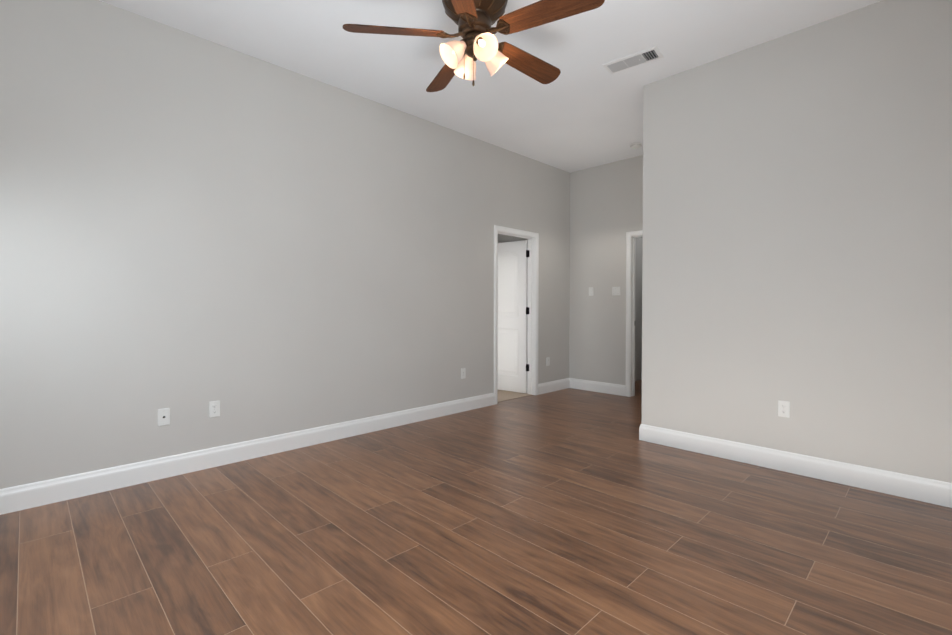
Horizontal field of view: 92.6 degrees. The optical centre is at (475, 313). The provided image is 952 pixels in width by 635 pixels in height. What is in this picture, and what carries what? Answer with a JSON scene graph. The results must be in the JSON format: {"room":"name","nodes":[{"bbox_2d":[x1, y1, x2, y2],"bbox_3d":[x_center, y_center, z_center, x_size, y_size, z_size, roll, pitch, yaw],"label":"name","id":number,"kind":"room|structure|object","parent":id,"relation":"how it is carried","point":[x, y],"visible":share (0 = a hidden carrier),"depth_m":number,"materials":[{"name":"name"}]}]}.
{"room":"empty bedroom","nodes":[
{"label":"empty bedroom","id":0,"kind":"room"},
{"bbox_2d":[0,0,569,488],"bbox_3d":[-0.997,-0.433,4.239,6.676,3.050,0.120,-1,1,-45],"label":"wall","id":1,"kind":"structure","parent":0,"point":[194,226],"depth_m":3.29,"materials":[{"name":"beige paint"}]},
{"bbox_2d":[158,408,169,425],"bbox_3d":[-2.103,0.699,3.066,0.070,0.115,0.016,-1,1,-45],"label":"outlet","id":2,"kind":"object","parent":1,"relation":"attached to","point":[163,416],"visible":1,"depth_m":3.07,"materials":[{"name":"white plastic"}]},
{"bbox_2d":[209,401,219,417],"bbox_3d":[-1.889,0.690,3.284,0.070,0.114,0.007,-1,1,-45],"label":"electrical outlet","id":3,"kind":"object","parent":1,"relation":"attached to","point":[214,408],"visible":1,"depth_m":3.28,"materials":[{"name":"white plastic"}]},
{"bbox_2d":[0,393,494,514],"bbox_3d":[-1.510,1.031,3.659,4.857,0.140,0.015,-1,1,-45],"label":"baseboard","id":4,"kind":"structure","parent":1,"relation":"attached to","point":[64,488],"depth_m":3.23,"materials":[{"name":"white wood"}]},
{"bbox_2d":[461,368,465,378],"bbox_3d":[-0.140,0.661,5.017,0.070,0.115,0.007,-1,1,-45],"label":"electrical outlet","id":5,"kind":"object","parent":1,"relation":"attached to","point":[463,373],"visible":1,"depth_m":5.01,"materials":[{"name":"white plastic"}]},
{"bbox_2d":[498,240,527,392],"bbox_3d":[0.391,0.042,6.207,0.740,2.014,0.171,1,1,39],"label":"door leaf","id":6,"kind":"structure","parent":1,"relation":"in","point":[512,318],"depth_m":6.10,"materials":[{"name":"white paint"}]},
{"bbox_2d":[494,225,538,403],"bbox_3d":[0.468,0.013,5.698,0.846,2.113,0.155,-1,1,-45],"label":"door frame","id":7,"kind":"structure","parent":1,"relation":"attached to","point":[532,306],"depth_m":5.92,"materials":[{"name":"white wood"}]},
{"bbox_2d":[546,357,549,365],"bbox_3d":[0.971,0.644,6.117,0.070,0.114,0.007,-1,1,-45],"label":"electrical outlet","id":8,"kind":"object","parent":1,"relation":"attached to","point":[547,361],"visible":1,"depth_m":6.11,"materials":[{"name":"white plastic"}]},
{"bbox_2d":[0,380,951,634],"bbox_3d":[1.520,1.143,3.571,9.276,0.080,4.647,-1,1,-45],"label":"floor","id":9,"kind":"structure","parent":0,"point":[570,511],"depth_m":2.21,"materials":[{"name":"laminate"}]},
{"bbox_2d":[99,0,881,172],"bbox_3d":[0.596,-1.973,2.607,6.676,0.080,4.647,-1,1,-45],"label":"ceiling","id":10,"kind":"structure","parent":0,"point":[583,110],"depth_m":3.36,"materials":[{"name":"white paint"}]},
{"bbox_2d":[343,0,604,91],"bbox_3d":[0.039,-1.637,2.767,1.441,0.596,1.483,-1,1,-45],"label":"ceiling fan","id":11,"kind":"object","parent":10,"relation":"hanging from","point":[474,20],"visible":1,"depth_m":2.67,"materials":[{"name":"brown wood"}]},
{"bbox_2d":[602,46,663,73],"bbox_3d":[1.205,-1.941,3.502,0.410,0.014,0.185,1,1,38],"label":"ceiling vent","id":12,"kind":"object","parent":10,"relation":"in","point":[634,60],"visible":1,"depth_m":3.49,"materials":[{"name":"white metal"}]},
{"bbox_2d":[630,142,641,148],"bbox_3d":[1.865,-1.954,5.304,0.128,0.042,0.128,-1,1,-45],"label":"smoke detector","id":13,"kind":"object","parent":10,"relation":"attached to","point":[635,145],"visible":1,"depth_m":5.27,"materials":[{"name":"white plastic"}]},
{"bbox_2d":[498,234,527,276],"bbox_3d":[0.007,-0.326,6.940,0.120,2.750,2.300,-1,1,-45],"label":"wall","id":14,"kind":"structure","parent":0,"point":[503,238],"depth_m":6.36,"materials":[{"name":"paint"}]},
{"bbox_2d":[498,390,531,401],"bbox_3d":[-0.869,1.102,6.041,2.420,0.084,2.375,-1,1,-45],"label":"floor","id":15,"kind":"structure","parent":0,"point":[503,395],"depth_m":5.89,"materials":[{"name":"beige"}]},
{"bbox_2d":[569,155,642,384],"bbox_3d":[2.077,-0.458,5.794,0.120,3.050,1.998,-1,1,-45],"label":"wall","id":16,"kind":"structure","parent":0,"point":[606,207],"depth_m":6.11,"materials":[{"name":"beige paint"}]},
{"bbox_2d":[538,378,625,395],"bbox_3d":[1.373,0.996,5.922,0.733,0.140,0.859,-1,1,-45],"label":"baseboard","id":17,"kind":"structure","parent":16,"relation":"attached to","point":[589,385],"depth_m":6.16,"materials":[{"name":"white wood"}]},
{"bbox_2d":[589,287,592,295],"bbox_3d":[1.571,-0.301,6.214,0.011,0.114,0.070,-1,1,-45],"label":"light switch","id":18,"kind":"object","parent":16,"relation":"attached to","point":[590,291],"visible":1,"depth_m":6.21,"materials":[{"name":"white plastic"}]},
{"bbox_2d":[612,287,619,295],"bbox_3d":[1.834,-0.294,5.949,0.011,0.114,0.116,-1,1,-45],"label":"light switch","id":19,"kind":"object","parent":16,"relation":"attached to","point":[615,290],"visible":1,"depth_m":5.95,"materials":[{"name":"white plastic"}]},
{"bbox_2d":[625,230,642,396],"bbox_3d":[2.290,0.014,5.587,0.155,2.113,0.886,-1,1,-45],"label":"door frame","id":20,"kind":"structure","parent":16,"relation":"attached to","point":[631,236],"depth_m":5.83,"materials":[{"name":"white wood"}]},
{"bbox_2d":[635,237,642,380],"bbox_3d":[2.584,-0.330,7.217,2.600,2.750,0.120,-1,1,-45],"label":"wall","id":21,"kind":"structure","parent":0,"point":[638,310],"depth_m":7.09,"materials":[{"name":"paint"}]},
{"bbox_2d":[642,0,951,482],"bbox_3d":[2.411,-0.414,3.024,0.120,3.050,2.649,-1,1,-45],"label":"wall","id":22,"kind":"structure","parent":0,"point":[797,220],"depth_m":3.08,"materials":[{"name":"beige paint"}]},
{"bbox_2d":[778,400,789,417],"bbox_3d":[2.165,0.671,3.198,0.007,0.114,0.070,-1,1,-45],"label":"electrical outlet","id":23,"kind":"object","parent":22,"relation":"attached to","point":[783,408],"visible":1,"depth_m":3.19,"materials":[{"name":"white plastic"}]},
{"bbox_2d":[639,424,951,507],"bbox_3d":[2.306,1.041,3.057,0.014,0.140,2.517,-1,1,-45],"label":"baseboard","id":24,"kind":"structure","parent":22,"relation":"attached to","point":[932,491],"depth_m":3.08,"materials":[{"name":"white wood"}]}
]}

